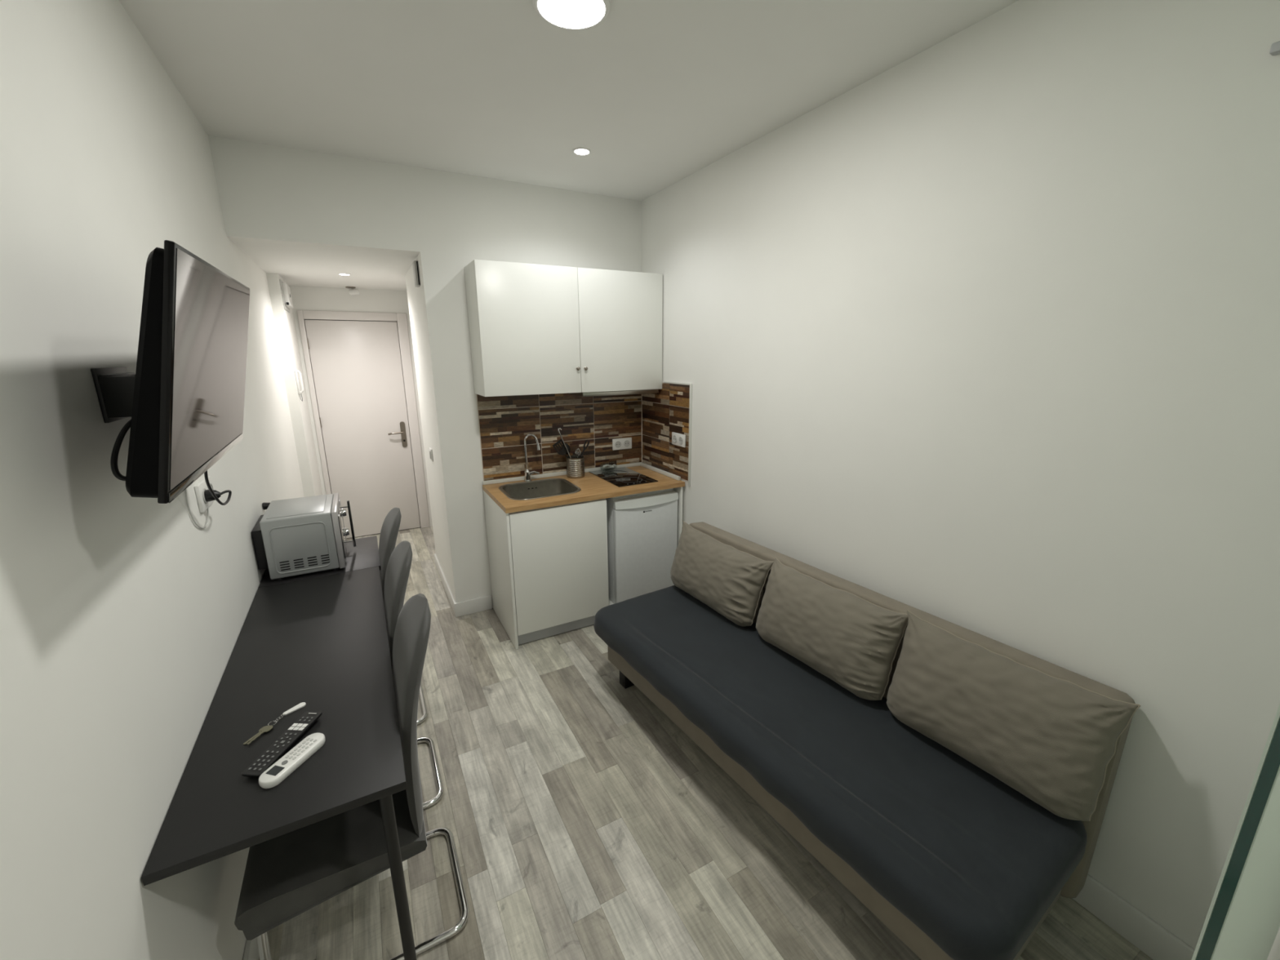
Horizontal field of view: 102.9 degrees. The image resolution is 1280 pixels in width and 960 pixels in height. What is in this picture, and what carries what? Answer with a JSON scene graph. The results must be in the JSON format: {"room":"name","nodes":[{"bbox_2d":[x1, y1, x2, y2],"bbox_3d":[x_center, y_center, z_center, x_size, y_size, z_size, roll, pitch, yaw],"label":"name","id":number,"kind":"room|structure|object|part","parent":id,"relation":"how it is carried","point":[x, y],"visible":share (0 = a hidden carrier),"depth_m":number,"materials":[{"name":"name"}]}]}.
{"room":"studio apartment","nodes":[
{"label":"studio apartment","id":0,"kind":"room"},
{"bbox_2d":[0,0,304,959],"bbox_3d":[-1.472,-0.069,1.631,0.120,2.820,6.751,-8,16,-28],"label":"wall","id":1,"kind":"structure","parent":0,"point":[122,618],"depth_m":1.00,"materials":[{"name":"white paint"}]},
{"bbox_2d":[90,366,135,422],"bbox_3d":[-1.098,-0.194,1.132,0.104,0.110,0.165,-8,16,-28],"label":"tv bracket","id":2,"kind":"object","parent":1,"relation":"attached to","point":[114,386],"visible":0.52,"depth_m":1.05,"materials":[{"name":"black metal"}]},
{"bbox_3d":[-1.056,-0.174,1.067,0.097,0.083,0.005,-8,16,-28],"label":"arm","id":3,"kind":"part","parent":2,"relation":"part of"},
{"bbox_3d":[-1.129,-0.214,1.107,0.016,0.032,0.150,-8,16,-28],"label":"hook rail","id":4,"kind":"part","parent":2,"relation":"part of","materials":[{"name":"black metal"}]},
{"bbox_2d":[125,240,249,503],"bbox_3d":[-0.967,-0.244,1.129,0.138,0.427,0.736,-8,16,-28],"label":"television","id":5,"kind":"object","parent":2,"relation":"attached to","point":[188,406],"visible":1,"depth_m":0.89,"materials":[{"name":"black plastic"}]},
{"bbox_2d":[110,419,131,480],"bbox_3d":[-0.997,-0.077,1.031,0.079,0.129,0.155,-8,16,-28],"label":"cable","id":6,"kind":"object","parent":5,"relation":"attached to","point":[114,455],"visible":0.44,"depth_m":0.97,"materials":[{"name":"black plastic"}]},
{"bbox_2d":[204,470,231,505],"bbox_3d":[-1.257,-0.022,1.477,0.059,0.246,0.332,-9,17,-32],"label":"lead","id":7,"kind":"object","parent":5,"relation":"hanging from","point":[211,495],"visible":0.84,"depth_m":1.57,"materials":[{"name":"black plastic"}]},
{"bbox_2d":[184,488,208,528],"bbox_3d":[-1.325,0.071,1.528,0.007,0.165,0.179,-8,16,-28],"label":"cable","id":8,"kind":"object","parent":1,"relation":"attached to","point":[185,491],"visible":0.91,"depth_m":1.47,"materials":[{"name":"plastic"}]},
{"bbox_2d":[194,475,214,512],"bbox_3d":[-1.370,0.043,1.611,0.014,0.084,0.157,-8,16,-28],"label":"wall socket","id":9,"kind":"object","parent":1,"relation":"attached to","point":[200,488],"visible":0.56,"depth_m":1.56,"materials":[{"name":"white plastic"}]},
{"bbox_2d":[202,488,208,503],"bbox_3d":[-1.348,0.050,1.583,0.004,0.048,0.048,-8,16,-28],"label":"outlet","id":10,"kind":"object","parent":9,"relation":"attached to","point":[204,501],"depth_m":1.57,"materials":[{"name":"white plastic"}]},
{"bbox_2d":[242,937,258,959],"bbox_3d":[-1.231,1.300,1.675,0.014,0.100,5.780,-8,16,-28],"label":"baseboard","id":11,"kind":"structure","parent":1,"relation":"attached to","point":[251,952],"depth_m":1.44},
{"bbox_2d":[262,502,270,510],"bbox_3d":[-1.788,0.226,2.478,0.051,0.246,0.039,-1,14,-5],"label":"plug","id":12,"kind":"object","parent":1,"relation":"attached to","point":[264,505],"visible":0.37,"depth_m":2.44,"materials":[{"name":"black plastic"}]},
{"bbox_2d":[266,273,322,497],"bbox_3d":[-2.774,-0.439,4.199,0.070,2.269,0.731,-8,16,-28],"label":"wall","id":13,"kind":"structure","parent":0,"point":[284,321],"depth_m":3.88,"materials":[{"name":"white paint"}]},
{"bbox_2d":[279,279,293,312],"bbox_3d":[-2.650,-1.378,3.837,0.038,0.205,0.350,-8,16,-28],"label":"fire alarm","id":14,"kind":"object","parent":13,"relation":"attached to","point":[286,290],"visible":1,"depth_m":3.72,"materials":[{"name":"white plastic"}]},
{"bbox_2d":[294,369,303,401],"bbox_3d":[-2.579,-0.717,3.876,0.038,0.237,0.070,-8,16,-28],"label":"intercom","id":15,"kind":"object","parent":13,"relation":"attached to","point":[296,372],"visible":1,"depth_m":3.85,"materials":[{"name":"white plastic"}]},
{"bbox_2d":[231,240,417,290],"bbox_3d":[-2.051,-1.534,3.679,1.120,0.100,2.050,-8,16,-28],"label":"ceiling","id":16,"kind":"structure","parent":0,"point":[296,264],"depth_m":3.29,"materials":[{"name":"paint"}]},
{"bbox_2d":[337,273,351,275],"bbox_3d":[-2.119,-1.473,3.658,0.082,0.008,0.082,-8,16,-28],"label":"recessed light","id":17,"kind":"object","parent":16,"relation":"in","point":[345,274],"visible":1,"depth_m":3.65,"materials":[{"name":"white plastic"}]},
{"bbox_2d":[345,286,359,295],"bbox_3d":[-2.466,-1.620,4.380,0.101,0.068,0.076,-8,16,-28],"label":"detector","id":18,"kind":"object","parent":16,"relation":"attached to","point":[352,291],"visible":1,"depth_m":4.36,"materials":[{"name":"white plastic"}]},
{"bbox_2d":[288,285,432,526],"bbox_3d":[-2.513,-0.590,4.796,1.120,2.269,0.100,-8,16,-28],"label":"wall","id":19,"kind":"structure","parent":0,"point":[304,298],"depth_m":4.52,"materials":[{"name":"white paint"}]},
{"bbox_2d":[297,310,430,537],"bbox_3d":[-2.525,-0.481,4.764,0.846,2.074,0.129,-8,16,-28],"label":"door","id":20,"kind":"structure","parent":19,"relation":"in","point":[358,365],"depth_m":4.73,"materials":[{"name":"paint"}]},
{"bbox_3d":[-2.316,-0.445,4.850,0.144,0.028,0.059,-8,16,-28],"label":"lever","id":21,"kind":"part","parent":20,"relation":"part of","materials":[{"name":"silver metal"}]},
{"bbox_3d":[-2.276,-0.438,4.912,0.044,0.247,0.010,-8,16,-28],"label":"handle plate","id":22,"kind":"part","parent":20,"relation":"part of","materials":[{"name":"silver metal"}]},
{"bbox_2d":[208,135,642,608],"bbox_3d":[-1.013,-0.439,3.267,2.295,2.700,0.107,-8,16,-28],"label":"wall","id":23,"kind":"structure","parent":0,"point":[269,193],"depth_m":3.07,"materials":[{"name":"white paint"}]},
{"bbox_2d":[453,595,492,617],"bbox_3d":[-1.128,0.854,3.458,0.242,0.100,0.014,-8,16,-28],"label":"baseboard","id":24,"kind":"structure","parent":23,"relation":"attached to","point":[483,603],"depth_m":3.45,"materials":[{"name":"white wood"}]},
{"bbox_2d":[464,259,662,396],"bbox_3d":[-0.434,-0.932,3.223,1.184,0.733,0.326,-8,16,-28],"label":"upper cabinet","id":25,"kind":"object","parent":23,"relation":"attached to","point":[535,329],"visible":1,"depth_m":3.06,"materials":[{"name":"white wood"}]},
{"bbox_3d":[-0.959,-0.866,2.973,0.016,0.733,0.276,-8,16,-28],"label":"panel","id":26,"kind":"part","parent":25,"relation":"part of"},
{"bbox_3d":[-0.634,-0.870,2.980,0.593,0.733,0.018,-8,16,-28],"label":"door","id":27,"kind":"part","parent":25,"relation":"part of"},
{"bbox_2d":[568,389,658,396],"bbox_3d":[-0.180,-0.692,3.442,0.557,0.222,0.262,-8,16,-28],"label":"extractor hood","id":28,"kind":"object","parent":25,"relation":"attached to","point":[644,391],"visible":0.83,"depth_m":3.34,"materials":[{"name":"metal"}]},
{"bbox_3d":[-0.113,-0.942,3.256,0.589,0.733,0.018,-8,16,-28],"label":"door","id":29,"kind":"part","parent":25,"relation":"part of","materials":[{"name":"white laminate"}]},
{"bbox_2d":[612,437,631,450],"bbox_3d":[-0.130,-0.265,3.734,0.156,0.082,0.013,-8,16,-28],"label":"wall socket","id":30,"kind":"object","parent":23,"relation":"attached to","point":[618,443],"visible":1,"depth_m":3.73,"materials":[{"name":"white plastic"}]},
{"bbox_2d":[614,440,621,447],"bbox_3d":[-0.159,-0.259,3.713,0.048,0.048,0.004,-8,16,-28],"label":"outlet","id":31,"kind":"object","parent":30,"relation":"attached to","point":[617,443],"depth_m":3.71,"materials":[{"name":"white plastic"}]},
{"bbox_2d":[623,440,630,446],"bbox_3d":[-0.096,-0.268,3.746,0.048,0.048,0.004,-8,16,-28],"label":"outlet","id":32,"kind":"object","parent":30,"relation":"attached to","point":[626,442],"depth_m":3.75,"materials":[{"name":"white plastic"}]},
{"bbox_2d":[404,254,453,596],"bbox_3d":[-1.454,-0.306,3.636,0.090,2.269,0.890,-8,16,-28],"label":"wall","id":33,"kind":"structure","parent":0,"point":[415,295],"depth_m":3.54,"materials":[{"name":"white paint"}]},
{"bbox_2d":[412,260,420,287],"bbox_3d":[-1.341,-1.236,3.062,0.022,0.140,0.096,-8,16,-28],"label":"air vent","id":34,"kind":"object","parent":33,"relation":"in","point":[415,268],"visible":1,"depth_m":3.03,"materials":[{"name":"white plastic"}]},
{"bbox_2d":[428,447,433,461],"bbox_3d":[-1.471,-0.179,3.590,0.015,0.085,0.085,-8,16,-28],"label":"light switch","id":35,"kind":"object","parent":33,"relation":"attached to","point":[430,451],"visible":1,"depth_m":3.56,"materials":[{"name":"white plastic"}]},
{"bbox_2d":[434,553,456,615],"bbox_3d":[-1.469,0.763,3.832,0.014,0.100,0.990,-8,16,-28],"label":"baseboard","id":36,"kind":"structure","parent":33,"relation":"attached to","point":[446,585],"depth_m":3.75,"materials":[{"name":"white wood"}]},
{"bbox_2d":[119,0,1018,200],"bbox_3d":[0.071,-1.319,0.989,2.295,0.100,4.460,-8,16,-28],"label":"ceiling","id":37,"kind":"structure","parent":0,"point":[659,92],"depth_m":1.86,"materials":[{"name":"paint"}]},
{"bbox_2d":[532,0,609,30],"bbox_3d":[-0.200,-1.382,1.489,0.224,0.018,0.224,-8,16,-28],"label":"recessed light","id":38,"kind":"object","parent":37,"relation":"in","point":[572,15],"visible":1,"depth_m":1.50,"materials":[{"name":"white plastic"}]},
{"bbox_2d":[573,147,591,155],"bbox_3d":[-0.294,-1.658,2.577,0.090,0.008,0.090,-8,16,-28],"label":"recessed light","id":39,"kind":"object","parent":37,"relation":"in","point":[580,151],"visible":1,"depth_m":2.57,"materials":[{"name":"white plastic"}]},
{"bbox_3d":[-0.294,-1.658,2.577,0.071,0.006,0.071,-8,16,-28],"label":"bulb","id":40,"kind":"part","parent":39,"relation":"part of","materials":[{"name":"white"}]},
{"bbox_2d":[258,526,1152,959],"bbox_3d":[-0.465,1.137,2.642,2.335,0.060,6.761,-8,16,-28],"label":"floor","id":41,"kind":"structure","parent":0,"point":[584,823],"depth_m":1.82,"materials":[{"name":"laminate"}]},
{"bbox_2d":[141,566,417,959],"bbox_3d":[-1.060,0.939,1.736,0.452,0.768,1.382,-8,16,-28],"label":"desk","id":42,"kind":"object","parent":41,"relation":"on","point":[322,642],"visible":1,"depth_m":1.32,"materials":[{"name":"black wood"}]},
{"bbox_2d":[242,702,306,745],"bbox_3d":[-0.958,0.638,1.343,0.032,0.005,0.164,4,15,18],"label":"keys","id":43,"kind":"object","parent":42,"relation":"on","point":[267,728],"visible":1,"depth_m":1.33,"materials":[{"name":"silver metal"}]},
{"bbox_3d":[-0.960,0.634,1.359,0.010,0.003,0.032,2,14,8],"label":"chain","id":44,"kind":"part","parent":43,"relation":"part of","materials":[{"name":"silver metal"}]},
{"bbox_2d":[240,711,322,777],"bbox_3d":[-0.878,0.651,1.263,0.048,0.018,0.212,1,14,4],"label":"remote control","id":45,"kind":"object","parent":42,"relation":"on","point":[292,734],"visible":1,"depth_m":1.25,"materials":[{"name":"black plastic"}]},
{"bbox_2d":[258,733,325,788],"bbox_3d":[-0.823,0.662,1.212,0.050,0.020,0.160,3,14,14],"label":"remote control","id":46,"kind":"object","parent":42,"relation":"on","point":[278,771],"visible":1,"depth_m":1.20,"materials":[{"name":"white plastic"}]},
{"bbox_3d":[-0.587,1.066,1.264,0.048,0.745,0.048,-8,16,-28],"label":"leg","id":47,"kind":"part","parent":42,"relation":"part of","materials":[{"name":"black metal"}]},
{"bbox_2d":[258,535,380,587],"bbox_3d":[-1.499,0.746,2.522,0.459,0.768,0.456,-8,16,-28],"label":"desk","id":48,"kind":"object","parent":41,"relation":"on","point":[365,555],"visible":0.26,"depth_m":2.38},
{"bbox_2d":[251,493,355,580],"bbox_3d":[-1.531,0.250,2.353,0.365,0.276,0.366,-8,16,-28],"label":"microwave","id":49,"kind":"object","parent":48,"relation":"on","point":[295,536],"visible":1,"depth_m":2.21,"materials":[{"name":"silver metal"}]},
{"bbox_3d":[-1.546,0.119,2.312,0.207,0.004,0.300,-8,16,-28],"label":"panel","id":50,"kind":"part","parent":49,"relation":"part of","materials":[{"name":"silver metal"}]},
{"bbox_3d":[-1.392,0.235,2.386,0.004,0.200,0.230,-8,16,-28],"label":"door glass","id":51,"kind":"part","parent":49,"relation":"part of","materials":[{"name":"black glass"}]},
{"bbox_3d":[-1.472,0.200,2.527,0.004,0.220,0.080,-8,16,-28],"label":"control panel","id":52,"kind":"part","parent":49,"relation":"part of","materials":[{"name":"silver metal"}]},
{"bbox_3d":[-1.405,0.213,2.485,0.012,0.235,0.012,-8,16,-28],"label":"handle","id":53,"kind":"part","parent":49,"relation":"part of","materials":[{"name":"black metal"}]},
{"bbox_2d":[234,593,468,959],"bbox_3d":[-0.838,0.871,1.491,0.517,1.014,0.464,-8,16,-28],"label":"chair","id":54,"kind":"object","parent":41,"relation":"on","point":[287,875],"visible":0.78,"depth_m":1.35,"materials":[{"name":"fabric"}]},
{"bbox_3d":[-0.878,0.988,1.497,0.426,0.096,0.461,-8,16,-28],"label":"seat","id":55,"kind":"part","parent":54,"relation":"part of","materials":[{"name":"fabric"}]},
{"bbox_3d":[-0.830,1.177,1.571,0.502,0.382,0.403,-8,16,-28],"label":"frame","id":56,"kind":"part","parent":54,"relation":"part of","materials":[{"name":"silver metal"}]},
{"bbox_3d":[-0.670,0.647,1.531,0.123,0.600,0.464,-8,16,-28],"label":"backrest","id":57,"kind":"part","parent":54,"relation":"part of","materials":[{"name":"fabric"}]},
{"bbox_2d":[378,507,427,724],"bbox_3d":[-1.332,0.655,2.368,0.517,1.014,0.464,-8,16,-28],"label":"chair","id":58,"kind":"object","parent":41,"relation":"on","point":[391,524],"visible":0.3,"depth_m":2.29,"materials":[{"name":"fabric"}]},
{"bbox_3d":[-1.164,0.431,2.408,0.123,0.600,0.464,-8,16,-28],"label":"backrest","id":59,"kind":"part","parent":58,"relation":"part of","materials":[{"name":"fabric"}]},
{"bbox_3d":[-1.324,0.961,2.448,0.502,0.382,0.403,-8,16,-28],"label":"frame","id":60,"kind":"part","parent":58,"relation":"part of","materials":[{"name":"silver metal"}]},
{"bbox_2d":[383,540,443,809],"bbox_3d":[-1.088,0.762,1.934,0.517,1.014,0.464,-8,16,-28],"label":"chair","id":61,"kind":"object","parent":41,"relation":"on","point":[398,566],"visible":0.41,"depth_m":1.88,"materials":[{"name":"fabric"}]},
{"bbox_3d":[-0.919,0.538,1.974,0.123,0.600,0.464,-8,16,-28],"label":"backrest","id":62,"kind":"part","parent":61,"relation":"part of","materials":[{"name":"fabric"}]},
{"bbox_3d":[-1.079,1.068,2.014,0.502,0.382,0.403,-8,16,-28],"label":"frame","id":63,"kind":"part","parent":61,"relation":"part of","materials":[{"name":"silver metal"}]},
{"bbox_2d":[483,486,683,649],"bbox_3d":[-0.366,0.464,3.451,1.170,0.853,0.589,-8,16,-28],"label":"base cabinet","id":64,"kind":"object","parent":41,"relation":"on","point":[548,566],"visible":0.56,"depth_m":3.07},
{"bbox_3d":[-0.873,0.533,3.184,0.016,0.853,0.586,-8,16,-28],"label":"panel","id":65,"kind":"part","parent":64,"relation":"part of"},
{"bbox_3d":[-0.503,0.140,3.026,0.581,0.018,0.090,-8,16,-28],"label":"rail","id":66,"kind":"part","parent":64,"relation":"part of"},
{"bbox_3d":[-0.467,0.519,3.073,0.594,0.753,0.018,-8,16,-28],"label":"door","id":67,"kind":"part","parent":64,"relation":"part of","materials":[{"name":"white laminate"}]},
{"bbox_2d":[482,466,684,513],"bbox_3d":[-0.363,0.037,3.337,1.181,0.030,0.588,-8,16,-28],"label":"countertop","id":68,"kind":"structure","parent":64,"relation":"on","point":[593,487],"depth_m":3.19,"materials":[{"name":"brown wood"}]},
{"bbox_2d":[524,433,540,481],"bbox_3d":[-0.712,-0.148,3.362,0.129,0.320,0.052,2,14,9],"label":"kitchen faucet","id":69,"kind":"object","parent":68,"relation":"on","point":[527,473],"visible":1,"depth_m":3.37,"materials":[{"name":"silver metal"}]},
{"bbox_3d":[-0.704,-0.046,3.395,0.071,0.032,0.025,-2,14,-5],"label":"lever","id":70,"kind":"part","parent":69,"relation":"part of","materials":[{"name":"silver metal"}]},
{"bbox_2d":[498,478,581,500],"bbox_3d":[-0.632,0.122,3.228,0.453,0.147,0.424,-8,16,-28],"label":"sink","id":71,"kind":"object","parent":68,"relation":"in","point":[530,490],"visible":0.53,"depth_m":3.37,"materials":[{"name":"metal"}]},
{"bbox_2d":[566,455,584,478],"bbox_3d":[-0.442,-0.090,3.502,0.125,0.138,0.125,-8,16,-28],"label":"utensil crock","id":72,"kind":"object","parent":68,"relation":"on","point":[575,466],"visible":0.96,"depth_m":3.46,"materials":[{"name":"metal"}]},
{"bbox_2d":[552,439,568,457],"bbox_3d":[-0.499,-0.151,3.444,0.190,0.262,0.009,-10,17,-33],"label":"slotted turner","id":73,"kind":"object","parent":72,"relation":"in","point":[563,451],"visible":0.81,"depth_m":3.41,"materials":[{"name":"black plastic"}]},
{"bbox_2d":[557,427,571,458],"bbox_3d":[-0.480,-0.187,3.427,0.144,0.340,0.012,-9,17,-32],"label":"serving fork","id":74,"kind":"object","parent":72,"relation":"in","point":[558,428],"visible":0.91,"depth_m":3.38,"materials":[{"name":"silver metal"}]},
{"bbox_2d":[561,443,570,458],"bbox_3d":[-0.482,-0.142,3.484,0.094,0.223,0.017,-7,16,-26],"label":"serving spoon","id":75,"kind":"object","parent":72,"relation":"in","point":[566,444],"visible":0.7,"depth_m":3.46,"materials":[{"name":"black plastic"}]},
{"bbox_2d":[574,448,581,458],"bbox_3d":[-0.421,-0.126,3.486,0.043,0.188,0.041,-8,16,-28],"label":"whisk","id":76,"kind":"object","parent":72,"relation":"in","point":[578,449],"visible":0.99,"depth_m":3.46,"materials":[{"name":"silver metal"}]},
{"bbox_2d":[579,440,590,457],"bbox_3d":[-0.405,-0.155,3.507,0.136,0.240,0.013,-8,16,-28],"label":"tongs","id":77,"kind":"object","parent":72,"relation":"in","point":[585,442],"visible":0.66,"depth_m":3.50,"materials":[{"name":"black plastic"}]},
{"bbox_2d":[482,462,680,484],"bbox_3d":[-0.375,0.004,3.353,1.178,0.026,0.542,-8,16,-28],"label":"trim","id":78,"kind":"structure","parent":68,"relation":"on","point":[639,464],"depth_m":3.52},
{"bbox_2d":[589,466,657,487],"bbox_3d":[-0.124,-0.026,3.509,0.290,0.006,0.490,-8,16,-28],"label":"induction hob","id":79,"kind":"object","parent":68,"relation":"in","point":[619,477],"visible":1,"depth_m":3.47,"materials":[{"name":"black glass"}]},
{"bbox_2d":[602,464,616,469],"bbox_3d":[-0.225,-0.100,3.668,0.114,0.060,0.060,-10,17,-33],"label":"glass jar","id":80,"kind":"object","parent":79,"relation":"on","point":[605,466],"visible":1,"depth_m":3.66,"materials":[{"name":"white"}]},
{"bbox_3d":[0.143,0.396,3.712,0.016,0.853,0.568,-8,16,-28],"label":"panel","id":81,"kind":"part","parent":64,"relation":"part of","materials":[{"name":"white laminate"}]},
{"bbox_2d":[605,488,678,604],"bbox_3d":[-0.071,0.393,3.558,0.460,0.732,0.544,-8,16,-28],"label":"mini fridge","id":82,"kind":"object","parent":41,"relation":"on","point":[642,527],"visible":0.75,"depth_m":3.32,"materials":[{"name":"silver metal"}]},
{"bbox_3d":[0.044,0.133,3.272,0.460,0.060,0.056,-8,16,-28],"label":"handle","id":83,"kind":"part","parent":82,"relation":"part of","materials":[{"name":"white plastic"}]},
{"bbox_2d":[593,521,1135,959],"bbox_3d":[0.563,0.841,2.079,0.767,0.772,1.895,-9,17,-32],"label":"sofa","id":84,"kind":"object","parent":41,"relation":"on","point":[957,863],"visible":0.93,"depth_m":1.59,"materials":[{"name":"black fabric"}]},
{"bbox_2d":[670,520,773,626],"bbox_3d":[0.388,0.475,2.633,0.218,0.355,0.664,-9,16,-31],"label":"sofa cushion","id":85,"kind":"object","parent":84,"relation":"on","point":[730,580],"visible":1,"depth_m":2.50,"materials":[{"name":"fabric"}]},
{"bbox_2d":[755,556,907,700],"bbox_3d":[0.752,0.599,2.113,0.227,0.354,0.659,-9,17,-32],"label":"sofa cushion","id":86,"kind":"object","parent":84,"relation":"on","point":[854,642],"visible":1,"depth_m":1.99,"materials":[{"name":"fabric"}]},
{"bbox_2d":[886,609,1140,821],"bbox_3d":[1.097,0.715,1.611,0.219,0.368,0.625,-9,17,-32],"label":"sofa cushion","id":87,"kind":"object","parent":84,"relation":"on","point":[1052,740],"visible":1,"depth_m":1.50,"materials":[{"name":"fabric"}]},
{"bbox_2d":[1191,704,1279,959],"bbox_3d":[1.167,0.163,0.804,0.869,2.692,0.016,-8,16,-28],"label":"glass wall","id":88,"kind":"structure","parent":41,"relation":"on","point":[1242,922],"depth_m":0.71,"materials":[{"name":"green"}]},
{"bbox_2d":[641,0,1279,959],"bbox_3d":[1.135,-0.145,1.877,0.127,2.820,4.700,-8,16,-28],"label":"wall","id":89,"kind":"structure","parent":0,"point":[982,337],"depth_m":1.53,"materials":[{"name":"white paint"}]},
{"bbox_2d":[663,381,692,486],"bbox_3d":[0.244,-0.312,3.383,0.013,0.659,0.328,-8,16,-28],"label":"trim","id":90,"kind":"structure","parent":89,"relation":"attached to","point":[668,382],"depth_m":3.25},
{"bbox_2d":[671,431,685,447],"bbox_3d":[0.253,-0.266,3.357,0.013,0.082,0.156,-8,16,-28],"label":"wall socket","id":91,"kind":"object","parent":89,"relation":"attached to","point":[678,439],"visible":1,"depth_m":3.35,"materials":[{"name":"white plastic"}]},
{"bbox_2d":[672,435,676,442],"bbox_3d":[0.231,-0.272,3.385,0.004,0.048,0.048,-8,16,-28],"label":"outlet","id":92,"kind":"object","parent":91,"relation":"attached to","point":[674,437],"depth_m":3.39,"materials":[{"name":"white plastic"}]},
{"bbox_2d":[678,436,683,444],"bbox_3d":[0.266,-0.257,3.324,0.004,0.048,0.048,-8,16,-28],"label":"outlet","id":93,"kind":"object","parent":91,"relation":"attached to","point":[680,438],"depth_m":3.32,"materials":[{"name":"white plastic"}]},
{"bbox_2d":[1071,874,1195,959],"bbox_3d":[1.237,1.221,1.903,0.014,0.115,3.835,-8,16,-28],"label":"baseboard","id":94,"kind":"structure","parent":89,"relation":"attached to","point":[1140,930],"depth_m":1.51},
{"bbox_2d":[1269,40,1279,55],"bbox_3d":[1.406,-0.908,1.022,0.022,0.020,0.184,-8,16,-28],"label":"junction box","id":95,"kind":"object","parent":89,"relation":"attached to","point":[1275,47],"visible":1,"depth_m":1.09,"materials":[{"name":"white plastic"}]}
]}

